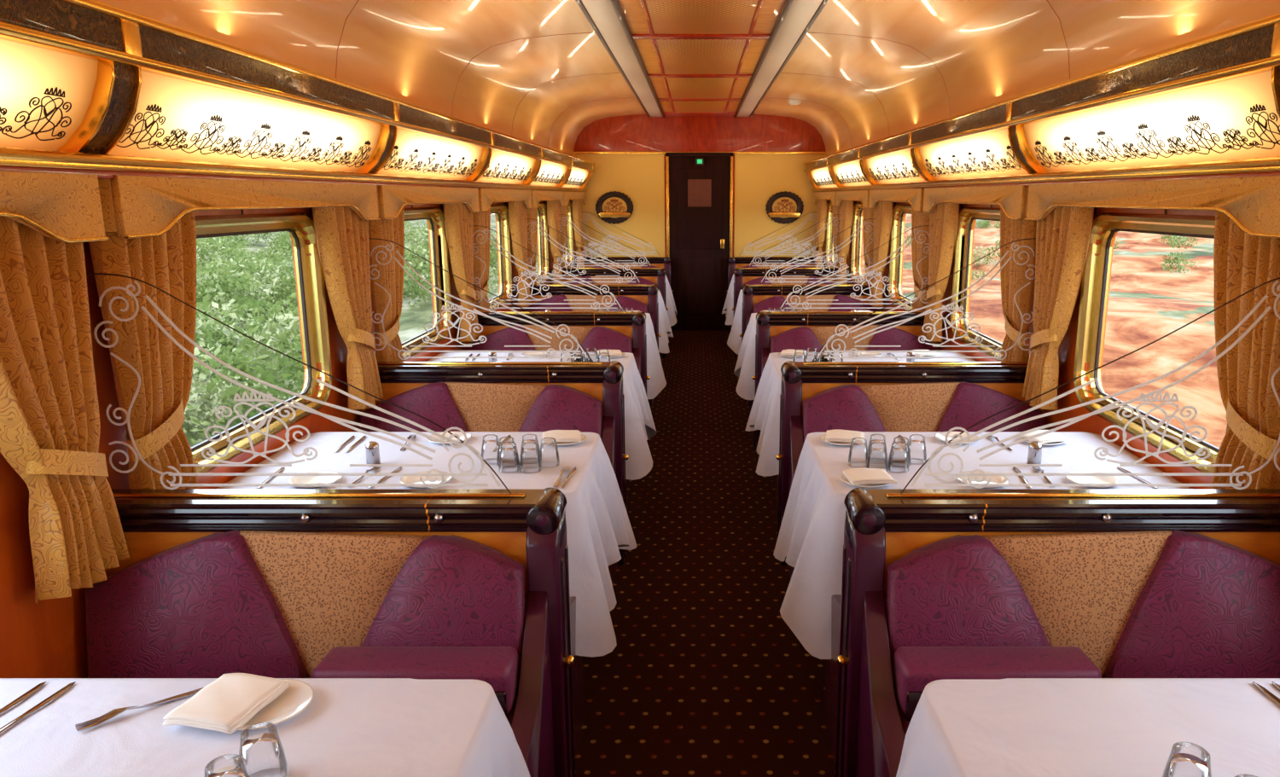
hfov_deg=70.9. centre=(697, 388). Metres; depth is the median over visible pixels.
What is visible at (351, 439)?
table knife
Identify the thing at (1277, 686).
table knife
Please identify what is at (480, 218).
curtain
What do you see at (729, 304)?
tablecloth
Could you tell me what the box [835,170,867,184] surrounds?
print
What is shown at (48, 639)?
wall
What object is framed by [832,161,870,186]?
light
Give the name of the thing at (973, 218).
gasket
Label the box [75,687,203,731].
fork
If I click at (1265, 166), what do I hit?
trim
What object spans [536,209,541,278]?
gasket
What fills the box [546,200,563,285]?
curtain
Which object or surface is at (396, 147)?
print
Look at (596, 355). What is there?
drinking glass
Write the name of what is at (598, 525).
tablecloth
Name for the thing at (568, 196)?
curtain valance
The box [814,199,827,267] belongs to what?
curtain
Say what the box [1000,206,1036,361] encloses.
curtain
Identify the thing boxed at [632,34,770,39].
crossbar
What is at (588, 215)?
glass screen
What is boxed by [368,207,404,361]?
curtain
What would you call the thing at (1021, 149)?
bracket
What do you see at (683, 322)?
door leaf
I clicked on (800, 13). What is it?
strip
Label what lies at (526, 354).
plate
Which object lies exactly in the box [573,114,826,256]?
wall
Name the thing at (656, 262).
bench
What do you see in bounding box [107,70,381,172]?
light
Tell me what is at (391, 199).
curtain valance
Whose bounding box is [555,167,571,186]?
bracket
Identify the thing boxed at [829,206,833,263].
frame
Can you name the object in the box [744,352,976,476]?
tablecloth
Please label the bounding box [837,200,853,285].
curtain
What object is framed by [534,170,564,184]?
print
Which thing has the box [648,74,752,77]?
crossbar
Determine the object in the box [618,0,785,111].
ceiling light
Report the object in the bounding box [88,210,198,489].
curtain
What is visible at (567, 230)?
gasket
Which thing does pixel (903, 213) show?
gasket
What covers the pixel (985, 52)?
ceiling
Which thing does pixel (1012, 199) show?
curtain valance
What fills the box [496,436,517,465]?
drinking glass
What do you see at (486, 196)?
curtain valance
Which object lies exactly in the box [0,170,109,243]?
curtain valance
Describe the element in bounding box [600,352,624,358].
plate
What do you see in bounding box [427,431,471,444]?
plate
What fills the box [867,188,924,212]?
curtain valance
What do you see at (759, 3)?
bead
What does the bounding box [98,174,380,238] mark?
curtain valance
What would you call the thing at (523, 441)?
drinking glass
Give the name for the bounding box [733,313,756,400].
tablecloth
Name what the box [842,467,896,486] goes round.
napkin
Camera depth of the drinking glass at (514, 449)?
2.89 m
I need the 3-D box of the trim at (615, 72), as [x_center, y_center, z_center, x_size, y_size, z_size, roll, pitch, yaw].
[-1.030,-2.195,7.069,0.899,0.571,0.002,0,12,0]
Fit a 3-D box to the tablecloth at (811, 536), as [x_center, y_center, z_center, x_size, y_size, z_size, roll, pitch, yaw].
[0.887,0.602,3.118,1.248,0.750,0.951,0,12,0]
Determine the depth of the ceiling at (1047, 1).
3.63 m
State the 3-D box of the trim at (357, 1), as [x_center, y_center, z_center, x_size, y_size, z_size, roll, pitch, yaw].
[-1.030,-1.456,3.619,0.899,0.571,0.002,0,12,0]
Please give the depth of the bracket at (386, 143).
3.68 m
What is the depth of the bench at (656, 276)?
9.04 m
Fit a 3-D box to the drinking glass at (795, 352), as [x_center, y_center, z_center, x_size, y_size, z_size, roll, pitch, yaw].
[0.529,-0.161,4.674,0.070,0.088,0.069,0,12,0]
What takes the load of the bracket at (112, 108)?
attached to the wall at (48, 639)
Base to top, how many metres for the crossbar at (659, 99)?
0.025 m
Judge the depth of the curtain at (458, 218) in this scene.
5.29 m
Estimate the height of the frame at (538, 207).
0.688 m
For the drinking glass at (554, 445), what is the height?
0.088 m
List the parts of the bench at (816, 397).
seat, brass knob, post, seat, rail, core panel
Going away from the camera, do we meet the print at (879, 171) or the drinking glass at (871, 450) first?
the drinking glass at (871, 450)
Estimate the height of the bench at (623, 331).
0.911 m
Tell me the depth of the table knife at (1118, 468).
2.81 m
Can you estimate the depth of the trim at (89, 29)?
2.31 m
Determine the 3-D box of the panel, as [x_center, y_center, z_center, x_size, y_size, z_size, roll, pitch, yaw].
[0.019,-1.900,4.426,0.540,0.013,12.148,0,12,0]
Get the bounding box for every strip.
[581,0,662,116]
[736,0,822,116]
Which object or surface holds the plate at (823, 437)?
on the tablecloth at (811, 536)
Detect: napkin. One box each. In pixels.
[162,673,289,734]
[541,430,581,444]
[596,349,622,356]
[779,349,806,356]
[824,429,864,443]
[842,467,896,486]
[911,349,941,356]
[1018,430,1071,444]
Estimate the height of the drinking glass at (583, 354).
0.088 m
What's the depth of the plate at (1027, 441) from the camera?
3.18 m
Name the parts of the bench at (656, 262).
core panel, rail, post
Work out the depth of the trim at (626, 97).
8.75 m
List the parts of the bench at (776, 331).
post, seat, rail, core panel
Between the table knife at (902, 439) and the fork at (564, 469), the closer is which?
the fork at (564, 469)
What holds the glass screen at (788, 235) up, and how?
on the bench at (734, 262)
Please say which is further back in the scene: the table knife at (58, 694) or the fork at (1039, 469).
the fork at (1039, 469)
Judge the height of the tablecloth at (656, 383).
0.750 m
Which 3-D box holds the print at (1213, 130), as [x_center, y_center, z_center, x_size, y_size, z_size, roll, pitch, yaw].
[1.378,-0.783,2.861,0.073,0.104,1.598,0,12,0]
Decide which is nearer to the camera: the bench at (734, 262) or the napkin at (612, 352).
the napkin at (612, 352)
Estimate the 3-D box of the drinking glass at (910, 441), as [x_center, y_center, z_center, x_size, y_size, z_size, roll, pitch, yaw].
[0.729,0.201,2.988,0.070,0.088,0.069,0,12,0]
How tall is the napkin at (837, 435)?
0.021 m
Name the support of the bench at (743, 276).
on the floor
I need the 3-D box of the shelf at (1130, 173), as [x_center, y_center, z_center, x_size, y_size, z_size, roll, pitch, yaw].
[1.442,-1.068,4.656,0.155,0.020,12.448,0,12,0]
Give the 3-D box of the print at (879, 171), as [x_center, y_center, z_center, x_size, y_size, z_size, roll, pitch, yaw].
[1.378,-1.523,6.311,0.073,0.104,1.598,0,12,0]
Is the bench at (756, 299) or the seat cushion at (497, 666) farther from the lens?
the bench at (756, 299)
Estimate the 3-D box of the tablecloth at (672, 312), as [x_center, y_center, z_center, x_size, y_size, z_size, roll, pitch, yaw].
[-0.851,-0.869,9.984,1.250,0.753,0.890,0,12,0]
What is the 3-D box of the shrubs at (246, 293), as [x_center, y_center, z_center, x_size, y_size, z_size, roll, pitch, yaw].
[-14.867,-3.886,28.090,22.008,2.588,56.116,0,12,0]
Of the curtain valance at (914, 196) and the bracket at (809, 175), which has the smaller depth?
the curtain valance at (914, 196)
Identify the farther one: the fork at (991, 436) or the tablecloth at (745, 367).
the tablecloth at (745, 367)
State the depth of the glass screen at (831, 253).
7.32 m
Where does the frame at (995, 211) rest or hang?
attached to the wall at (1094, 424)
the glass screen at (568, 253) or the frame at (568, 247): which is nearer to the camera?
the glass screen at (568, 253)
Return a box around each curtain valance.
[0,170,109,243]
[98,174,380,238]
[376,185,480,220]
[478,188,532,212]
[531,190,564,209]
[564,192,586,206]
[813,192,836,206]
[835,190,869,209]
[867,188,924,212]
[921,185,1029,220]
[1024,175,1279,238]
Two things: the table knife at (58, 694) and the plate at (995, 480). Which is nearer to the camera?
the table knife at (58, 694)
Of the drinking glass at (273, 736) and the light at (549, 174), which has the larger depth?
the light at (549, 174)
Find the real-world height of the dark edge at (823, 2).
0.040 m
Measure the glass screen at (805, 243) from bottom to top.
0.536 m
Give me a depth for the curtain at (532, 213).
7.47 m
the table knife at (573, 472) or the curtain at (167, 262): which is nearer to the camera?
the curtain at (167, 262)
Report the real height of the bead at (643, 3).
0.018 m
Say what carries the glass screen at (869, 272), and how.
on the bench at (776, 331)
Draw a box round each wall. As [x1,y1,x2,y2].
[0,200,575,678]
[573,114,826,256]
[823,200,1215,489]
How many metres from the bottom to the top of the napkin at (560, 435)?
0.021 m
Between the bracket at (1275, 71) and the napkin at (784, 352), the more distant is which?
the napkin at (784, 352)
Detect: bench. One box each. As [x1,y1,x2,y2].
[85,488,583,776]
[360,360,628,584]
[464,311,649,442]
[518,285,661,406]
[552,267,668,362]
[575,256,672,328]
[726,256,823,332]
[732,267,848,358]
[739,285,881,406]
[752,311,937,454]
[776,360,1044,579]
[824,487,1279,776]
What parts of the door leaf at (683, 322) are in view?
panel, panel, handle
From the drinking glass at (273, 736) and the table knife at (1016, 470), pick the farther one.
the table knife at (1016, 470)
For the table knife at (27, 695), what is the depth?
1.57 m
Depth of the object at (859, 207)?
8.63 m
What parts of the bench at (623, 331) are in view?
core panel, rail, seat, post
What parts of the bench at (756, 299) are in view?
post, seat, rail, core panel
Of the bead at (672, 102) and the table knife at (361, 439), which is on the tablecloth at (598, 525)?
the table knife at (361, 439)
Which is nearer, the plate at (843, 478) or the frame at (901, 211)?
the plate at (843, 478)
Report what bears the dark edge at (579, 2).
attached to the ceiling at (985, 52)
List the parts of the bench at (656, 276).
rail, core panel, seat, post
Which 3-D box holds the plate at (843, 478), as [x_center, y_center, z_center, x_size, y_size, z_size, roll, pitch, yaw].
[0.519,0.285,2.771,0.156,0.014,0.156,0,12,0]
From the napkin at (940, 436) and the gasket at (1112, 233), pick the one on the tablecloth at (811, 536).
the napkin at (940, 436)
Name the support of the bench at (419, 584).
on the floor
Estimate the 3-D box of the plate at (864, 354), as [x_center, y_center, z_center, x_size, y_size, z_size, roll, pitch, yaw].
[0.939,-0.188,4.975,0.156,0.014,0.156,0,12,0]
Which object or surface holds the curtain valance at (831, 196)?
hanging from the wall at (1094, 424)
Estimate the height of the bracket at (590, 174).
0.235 m
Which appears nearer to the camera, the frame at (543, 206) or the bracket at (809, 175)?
the frame at (543, 206)
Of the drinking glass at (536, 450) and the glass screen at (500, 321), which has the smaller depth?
the drinking glass at (536, 450)
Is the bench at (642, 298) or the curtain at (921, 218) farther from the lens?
the bench at (642, 298)
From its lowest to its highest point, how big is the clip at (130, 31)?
0.090 m
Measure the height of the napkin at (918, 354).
0.021 m
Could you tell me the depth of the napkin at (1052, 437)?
3.19 m
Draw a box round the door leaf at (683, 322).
[669,157,730,330]
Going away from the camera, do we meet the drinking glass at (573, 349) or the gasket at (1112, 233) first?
the gasket at (1112, 233)
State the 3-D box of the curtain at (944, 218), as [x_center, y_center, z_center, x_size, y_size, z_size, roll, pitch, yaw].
[1.439,-0.690,5.347,0.086,0.852,0.410,0,12,0]
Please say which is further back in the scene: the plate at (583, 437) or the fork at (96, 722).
the plate at (583, 437)
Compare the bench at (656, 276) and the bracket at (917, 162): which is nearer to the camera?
the bracket at (917, 162)
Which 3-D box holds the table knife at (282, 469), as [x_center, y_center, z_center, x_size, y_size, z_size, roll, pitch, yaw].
[-1.339,0.279,2.820,0.016,0.003,0.218,-1,12,-6]
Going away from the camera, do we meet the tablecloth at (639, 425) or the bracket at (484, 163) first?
the tablecloth at (639, 425)
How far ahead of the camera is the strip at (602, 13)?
5.59 m
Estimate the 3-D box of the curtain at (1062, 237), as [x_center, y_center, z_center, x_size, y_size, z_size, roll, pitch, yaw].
[1.439,-0.320,3.622,0.086,0.852,0.410,0,12,0]
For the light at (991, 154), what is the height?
0.210 m
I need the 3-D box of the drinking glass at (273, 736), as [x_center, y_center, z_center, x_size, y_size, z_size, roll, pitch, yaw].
[-0.656,0.553,1.346,0.070,0.088,0.069,0,12,0]
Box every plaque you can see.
[595,191,633,224]
[765,191,803,224]
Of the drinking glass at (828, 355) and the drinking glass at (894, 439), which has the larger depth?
the drinking glass at (828, 355)
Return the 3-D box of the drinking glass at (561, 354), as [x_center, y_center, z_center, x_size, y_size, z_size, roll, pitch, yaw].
[-0.691,-0.169,4.713,0.070,0.088,0.069,0,12,0]
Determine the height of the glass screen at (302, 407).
0.536 m
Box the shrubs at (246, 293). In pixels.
[182,221,538,445]
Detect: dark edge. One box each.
[575,0,650,116]
[610,0,665,117]
[733,0,792,117]
[749,0,828,116]
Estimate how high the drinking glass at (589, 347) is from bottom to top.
0.088 m
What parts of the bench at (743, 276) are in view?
post, rail, core panel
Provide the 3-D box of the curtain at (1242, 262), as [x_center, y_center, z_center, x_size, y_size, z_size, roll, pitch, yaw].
[1.439,-0.045,2.338,0.086,0.852,0.370,0,12,0]
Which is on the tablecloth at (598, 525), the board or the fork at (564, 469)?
the fork at (564, 469)
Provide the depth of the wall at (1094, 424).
3.65 m
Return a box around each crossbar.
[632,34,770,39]
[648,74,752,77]
[657,98,741,101]
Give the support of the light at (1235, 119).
attached to the wall at (1094, 424)
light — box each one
[0,38,98,151]
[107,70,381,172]
[376,128,482,180]
[477,150,535,184]
[530,161,567,186]
[562,168,588,187]
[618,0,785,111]
[810,168,837,187]
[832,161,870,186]
[865,150,925,184]
[919,128,1028,180]
[1024,70,1279,172]
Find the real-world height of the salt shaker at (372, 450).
0.078 m
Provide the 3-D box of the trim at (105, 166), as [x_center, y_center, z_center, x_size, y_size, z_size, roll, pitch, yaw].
[-1.401,-1.066,4.656,0.161,0.053,12.448,0,12,0]
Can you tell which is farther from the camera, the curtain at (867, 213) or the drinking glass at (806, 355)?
the curtain at (867, 213)
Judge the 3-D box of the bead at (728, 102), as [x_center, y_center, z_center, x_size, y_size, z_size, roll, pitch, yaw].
[0.304,-3.006,9.601,0.024,0.018,1.664,0,12,0]
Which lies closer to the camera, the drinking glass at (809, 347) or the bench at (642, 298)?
the drinking glass at (809, 347)
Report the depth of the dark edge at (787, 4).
5.56 m
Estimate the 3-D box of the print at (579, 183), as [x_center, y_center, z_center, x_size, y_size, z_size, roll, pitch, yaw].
[-1.340,-2.262,9.761,0.073,0.104,1.598,0,12,0]
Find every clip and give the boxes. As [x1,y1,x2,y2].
[120,19,593,170]
[805,23,1279,170]
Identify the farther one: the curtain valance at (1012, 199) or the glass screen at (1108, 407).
the curtain valance at (1012, 199)
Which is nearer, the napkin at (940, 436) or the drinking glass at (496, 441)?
the drinking glass at (496, 441)
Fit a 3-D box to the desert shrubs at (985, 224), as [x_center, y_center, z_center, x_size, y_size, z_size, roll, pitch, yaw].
[22.973,-6.965,40.693,30.852,2.881,75.256,0,12,0]
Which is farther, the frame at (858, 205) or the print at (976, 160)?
the frame at (858, 205)
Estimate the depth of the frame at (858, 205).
8.64 m
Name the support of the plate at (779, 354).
on the tablecloth at (765, 414)
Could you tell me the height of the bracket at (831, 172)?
0.235 m
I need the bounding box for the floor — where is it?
[575,330,835,776]
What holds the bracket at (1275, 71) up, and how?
attached to the wall at (1094, 424)
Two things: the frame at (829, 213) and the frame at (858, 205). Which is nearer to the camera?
the frame at (858, 205)
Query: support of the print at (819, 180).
attached to the light at (822, 178)
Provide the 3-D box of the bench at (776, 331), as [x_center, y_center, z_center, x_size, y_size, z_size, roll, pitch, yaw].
[0.926,-0.037,5.728,1.166,0.911,0.980,0,12,0]
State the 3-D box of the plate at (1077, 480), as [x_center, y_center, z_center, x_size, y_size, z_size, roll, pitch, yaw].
[1.219,0.285,2.771,0.156,0.014,0.156,0,12,0]
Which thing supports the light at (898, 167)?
attached to the wall at (1094, 424)
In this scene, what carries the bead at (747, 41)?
attached to the ceiling at (985, 52)
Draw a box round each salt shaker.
[365,441,380,464]
[488,352,497,361]
[906,352,914,361]
[1026,441,1041,464]
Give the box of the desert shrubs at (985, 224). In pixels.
[862,220,1198,279]
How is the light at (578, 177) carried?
attached to the wall at (48, 639)
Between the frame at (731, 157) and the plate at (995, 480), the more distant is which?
the frame at (731, 157)
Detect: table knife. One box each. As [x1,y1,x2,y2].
[0,681,46,715]
[0,681,75,735]
[256,466,284,488]
[334,436,354,453]
[344,436,366,453]
[368,466,401,488]
[493,435,510,452]
[560,466,576,488]
[898,435,911,452]
[1012,466,1031,488]
[1117,466,1157,488]
[1252,681,1279,707]
[1271,681,1279,691]
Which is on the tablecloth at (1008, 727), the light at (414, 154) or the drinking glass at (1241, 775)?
the drinking glass at (1241, 775)
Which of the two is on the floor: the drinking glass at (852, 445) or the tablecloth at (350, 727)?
the tablecloth at (350, 727)
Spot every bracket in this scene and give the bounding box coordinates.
[56,60,141,154]
[356,125,397,174]
[465,147,492,180]
[521,159,541,184]
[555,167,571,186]
[579,171,592,188]
[807,171,820,188]
[828,167,843,186]
[859,159,878,184]
[910,147,936,180]
[1007,125,1048,174]
[1271,66,1279,117]
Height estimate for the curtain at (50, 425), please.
0.852 m
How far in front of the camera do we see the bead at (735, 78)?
7.77 m
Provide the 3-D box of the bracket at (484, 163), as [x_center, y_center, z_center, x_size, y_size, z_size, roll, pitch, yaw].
[-1.353,-1.364,5.443,0.195,0.235,0.104,0,12,0]
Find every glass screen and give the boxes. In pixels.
[86,273,511,494]
[368,238,593,362]
[472,225,625,311]
[527,218,642,285]
[559,214,651,266]
[581,211,660,256]
[739,211,816,255]
[746,214,839,267]
[757,218,873,285]
[776,225,929,311]
[811,238,1035,362]
[900,277,1279,494]
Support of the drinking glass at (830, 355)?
on the tablecloth at (765, 414)
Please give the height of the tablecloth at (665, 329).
0.753 m
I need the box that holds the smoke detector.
[788,98,801,104]
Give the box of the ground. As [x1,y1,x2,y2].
[186,213,1227,448]
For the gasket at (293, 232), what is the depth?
3.38 m
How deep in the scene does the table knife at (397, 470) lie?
2.81 m
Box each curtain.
[0,215,129,605]
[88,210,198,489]
[312,206,383,409]
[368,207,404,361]
[443,203,480,342]
[472,207,490,311]
[507,201,531,307]
[527,207,537,285]
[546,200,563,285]
[559,205,567,267]
[571,199,584,267]
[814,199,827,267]
[832,206,839,267]
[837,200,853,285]
[862,207,873,285]
[869,201,893,307]
[911,207,929,311]
[922,203,959,343]
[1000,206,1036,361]
[1021,206,1093,410]
[1210,210,1279,489]
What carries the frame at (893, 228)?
attached to the wall at (1094, 424)
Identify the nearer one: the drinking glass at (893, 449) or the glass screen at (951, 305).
the drinking glass at (893, 449)
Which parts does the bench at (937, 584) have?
seat, brass knob, post, seat, rail, core panel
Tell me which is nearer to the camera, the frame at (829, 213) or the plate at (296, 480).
the plate at (296, 480)
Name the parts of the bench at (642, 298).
core panel, rail, seat, post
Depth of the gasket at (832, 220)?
10.36 m
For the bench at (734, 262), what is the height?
0.911 m
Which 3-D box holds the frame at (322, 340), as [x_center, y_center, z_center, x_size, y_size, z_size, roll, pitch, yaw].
[-1.496,-0.200,2.986,0.090,0.750,1.074,0,12,0]
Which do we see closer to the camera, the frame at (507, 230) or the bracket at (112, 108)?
the bracket at (112, 108)
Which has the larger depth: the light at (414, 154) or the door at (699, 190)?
the door at (699, 190)
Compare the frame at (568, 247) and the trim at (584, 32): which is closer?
the trim at (584, 32)
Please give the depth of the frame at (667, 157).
10.73 m
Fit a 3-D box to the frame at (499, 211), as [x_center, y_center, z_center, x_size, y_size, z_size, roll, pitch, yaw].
[-1.514,-0.940,6.436,0.045,0.688,1.012,0,12,0]
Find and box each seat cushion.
[311,646,519,715]
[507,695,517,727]
[892,646,1101,714]
[894,694,910,738]
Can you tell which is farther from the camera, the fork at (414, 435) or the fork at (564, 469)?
the fork at (414, 435)
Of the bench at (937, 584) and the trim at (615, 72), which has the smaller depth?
the bench at (937, 584)
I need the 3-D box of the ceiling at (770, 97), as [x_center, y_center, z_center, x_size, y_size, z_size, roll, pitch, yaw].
[1.068,-2.565,8.794,0.899,0.571,0.002,0,12,0]
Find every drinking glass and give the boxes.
[203,754,249,776]
[238,722,289,776]
[480,434,499,464]
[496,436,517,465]
[498,442,519,473]
[519,434,540,464]
[519,442,541,473]
[539,437,559,468]
[560,347,573,361]
[570,349,583,361]
[573,352,586,361]
[585,347,597,361]
[587,350,599,361]
[598,349,610,361]
[792,349,805,361]
[803,350,816,361]
[805,347,818,361]
[817,350,830,361]
[819,348,831,361]
[831,347,843,361]
[847,437,868,468]
[866,442,888,471]
[867,434,887,464]
[887,442,909,473]
[890,436,910,466]
[905,434,926,464]
[1162,742,1211,776]
[1234,773,1257,776]
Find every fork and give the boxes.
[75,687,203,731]
[347,466,381,487]
[400,434,416,450]
[552,466,570,487]
[987,435,1012,450]
[1032,466,1054,487]
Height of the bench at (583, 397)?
0.911 m
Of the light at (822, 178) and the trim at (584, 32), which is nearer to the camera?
the trim at (584, 32)
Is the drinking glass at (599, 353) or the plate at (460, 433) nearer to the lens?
the plate at (460, 433)
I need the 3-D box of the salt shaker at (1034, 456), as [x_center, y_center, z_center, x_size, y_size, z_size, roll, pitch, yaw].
[1.109,0.214,2.950,0.044,0.078,0.044,0,12,0]
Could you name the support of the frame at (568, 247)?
attached to the wall at (48, 639)
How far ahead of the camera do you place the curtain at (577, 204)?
10.43 m
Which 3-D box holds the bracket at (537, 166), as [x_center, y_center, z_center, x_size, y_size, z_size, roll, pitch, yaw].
[-1.353,-1.734,7.168,0.195,0.235,0.104,0,12,0]
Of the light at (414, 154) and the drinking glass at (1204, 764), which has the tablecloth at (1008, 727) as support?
the drinking glass at (1204, 764)
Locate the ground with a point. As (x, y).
(1148, 302)
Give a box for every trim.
[0,0,594,172]
[0,146,587,192]
[335,0,358,78]
[451,32,589,116]
[511,72,619,135]
[547,97,629,145]
[803,12,1279,172]
[811,156,1279,192]
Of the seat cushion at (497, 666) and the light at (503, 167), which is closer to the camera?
the seat cushion at (497, 666)
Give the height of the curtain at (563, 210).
0.852 m
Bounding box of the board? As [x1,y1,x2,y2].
[663,111,735,116]
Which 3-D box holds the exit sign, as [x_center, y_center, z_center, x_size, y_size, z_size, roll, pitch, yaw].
[0.019,-2.687,10.600,0.100,0.090,0.045,0,12,0]
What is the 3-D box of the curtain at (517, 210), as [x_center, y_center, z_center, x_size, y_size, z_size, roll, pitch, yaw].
[-1.401,-1.060,7.072,0.086,0.852,0.410,0,12,0]
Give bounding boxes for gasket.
[191,228,312,451]
[401,217,439,345]
[488,212,503,302]
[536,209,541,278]
[566,230,568,261]
[831,220,833,262]
[857,209,862,276]
[897,212,913,302]
[963,217,1002,345]
[1093,228,1219,452]
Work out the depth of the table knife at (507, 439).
3.23 m
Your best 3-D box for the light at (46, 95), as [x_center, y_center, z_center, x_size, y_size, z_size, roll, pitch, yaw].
[-1.356,-0.437,1.132,0.140,0.210,1.664,0,12,0]
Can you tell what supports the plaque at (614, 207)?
attached to the wall at (770, 153)
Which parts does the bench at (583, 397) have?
core panel, rail, seat, post, brass knob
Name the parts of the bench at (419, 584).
core panel, rail, seat, post, brass knob, seat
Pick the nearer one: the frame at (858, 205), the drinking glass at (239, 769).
the drinking glass at (239, 769)
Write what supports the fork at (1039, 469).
on the tablecloth at (811, 536)
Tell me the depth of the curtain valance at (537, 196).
7.84 m
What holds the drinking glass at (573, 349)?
on the tablecloth at (639, 425)
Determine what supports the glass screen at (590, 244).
on the bench at (656, 276)
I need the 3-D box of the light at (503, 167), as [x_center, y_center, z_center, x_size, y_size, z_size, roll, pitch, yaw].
[-1.356,-1.546,6.306,0.140,0.210,1.664,0,12,0]
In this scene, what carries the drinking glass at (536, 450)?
on the tablecloth at (598, 525)
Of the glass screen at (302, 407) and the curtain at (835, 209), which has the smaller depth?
the glass screen at (302, 407)
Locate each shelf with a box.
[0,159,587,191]
[812,166,1279,191]
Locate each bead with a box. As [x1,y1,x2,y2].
[640,0,654,35]
[651,39,665,75]
[663,77,671,99]
[669,101,675,113]
[723,101,729,113]
[727,77,738,99]
[735,39,750,75]
[748,0,763,35]
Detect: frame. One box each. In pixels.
[181,211,331,472]
[402,206,451,361]
[488,209,506,305]
[489,203,511,310]
[536,202,548,285]
[536,206,544,280]
[565,206,570,265]
[566,201,573,267]
[666,153,669,257]
[729,152,733,256]
[826,201,832,267]
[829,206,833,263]
[850,202,863,285]
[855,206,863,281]
[888,203,912,311]
[894,209,913,306]
[950,206,1000,361]
[1073,211,1228,472]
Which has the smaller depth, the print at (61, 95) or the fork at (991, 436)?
the print at (61, 95)
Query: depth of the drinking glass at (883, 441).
2.99 m
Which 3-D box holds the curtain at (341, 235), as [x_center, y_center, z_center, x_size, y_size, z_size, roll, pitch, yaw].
[-1.401,-0.320,3.622,0.086,0.852,0.410,0,12,0]
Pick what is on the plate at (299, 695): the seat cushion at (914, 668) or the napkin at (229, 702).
the napkin at (229, 702)
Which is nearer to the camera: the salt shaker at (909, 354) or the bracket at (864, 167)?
the salt shaker at (909, 354)
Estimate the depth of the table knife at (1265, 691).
1.59 m
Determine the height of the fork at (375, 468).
0.012 m
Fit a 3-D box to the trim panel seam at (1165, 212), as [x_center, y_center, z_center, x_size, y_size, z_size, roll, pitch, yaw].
[1.516,-0.606,2.899,0.006,0.110,1.049,0,12,0]
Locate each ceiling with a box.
[95,0,1279,156]
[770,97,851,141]
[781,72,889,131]
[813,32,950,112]
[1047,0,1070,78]
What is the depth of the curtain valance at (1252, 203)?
2.53 m
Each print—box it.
[0,87,71,140]
[116,104,371,167]
[381,145,477,176]
[480,162,531,181]
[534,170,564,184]
[564,175,586,186]
[813,175,834,186]
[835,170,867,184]
[869,162,921,181]
[925,145,1024,176]
[1034,104,1279,167]
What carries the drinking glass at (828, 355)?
on the tablecloth at (765, 414)
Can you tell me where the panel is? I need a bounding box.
[645,0,757,112]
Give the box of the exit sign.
[695,157,703,165]
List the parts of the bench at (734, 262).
post, core panel, rail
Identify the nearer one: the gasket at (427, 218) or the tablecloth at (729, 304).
the gasket at (427, 218)
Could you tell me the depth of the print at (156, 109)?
2.61 m
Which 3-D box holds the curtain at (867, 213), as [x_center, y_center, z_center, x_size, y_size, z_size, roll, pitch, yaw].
[1.439,-1.154,7.512,0.086,0.852,0.370,0,12,0]
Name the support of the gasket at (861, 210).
attached to the wall at (1094, 424)
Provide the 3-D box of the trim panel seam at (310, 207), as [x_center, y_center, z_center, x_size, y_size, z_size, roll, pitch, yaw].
[-1.478,-0.606,2.899,0.006,0.110,1.049,0,12,0]
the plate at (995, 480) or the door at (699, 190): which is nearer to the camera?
the plate at (995, 480)
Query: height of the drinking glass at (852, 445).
0.088 m
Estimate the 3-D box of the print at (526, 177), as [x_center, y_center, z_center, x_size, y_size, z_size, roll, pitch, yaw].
[-1.340,-1.523,6.311,0.073,0.104,1.598,0,12,0]
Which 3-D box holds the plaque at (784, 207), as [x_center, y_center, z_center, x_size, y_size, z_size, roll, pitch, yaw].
[1.039,-2.170,10.742,0.454,0.388,0.040,0,12,0]
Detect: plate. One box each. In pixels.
[237,679,314,730]
[288,471,343,488]
[399,471,452,488]
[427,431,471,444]
[521,352,549,356]
[551,434,586,446]
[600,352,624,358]
[778,352,802,358]
[820,434,855,446]
[840,474,889,488]
[853,352,881,356]
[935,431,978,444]
[957,471,1008,488]
[1018,436,1064,446]
[1064,471,1120,488]
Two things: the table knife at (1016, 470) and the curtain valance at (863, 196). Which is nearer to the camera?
the table knife at (1016, 470)
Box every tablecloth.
[0,678,530,776]
[215,431,637,657]
[426,352,656,480]
[645,313,666,399]
[657,290,673,353]
[665,274,677,326]
[721,273,734,325]
[727,290,742,354]
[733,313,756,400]
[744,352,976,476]
[773,431,1192,659]
[896,678,1279,776]
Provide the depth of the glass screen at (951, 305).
3.87 m

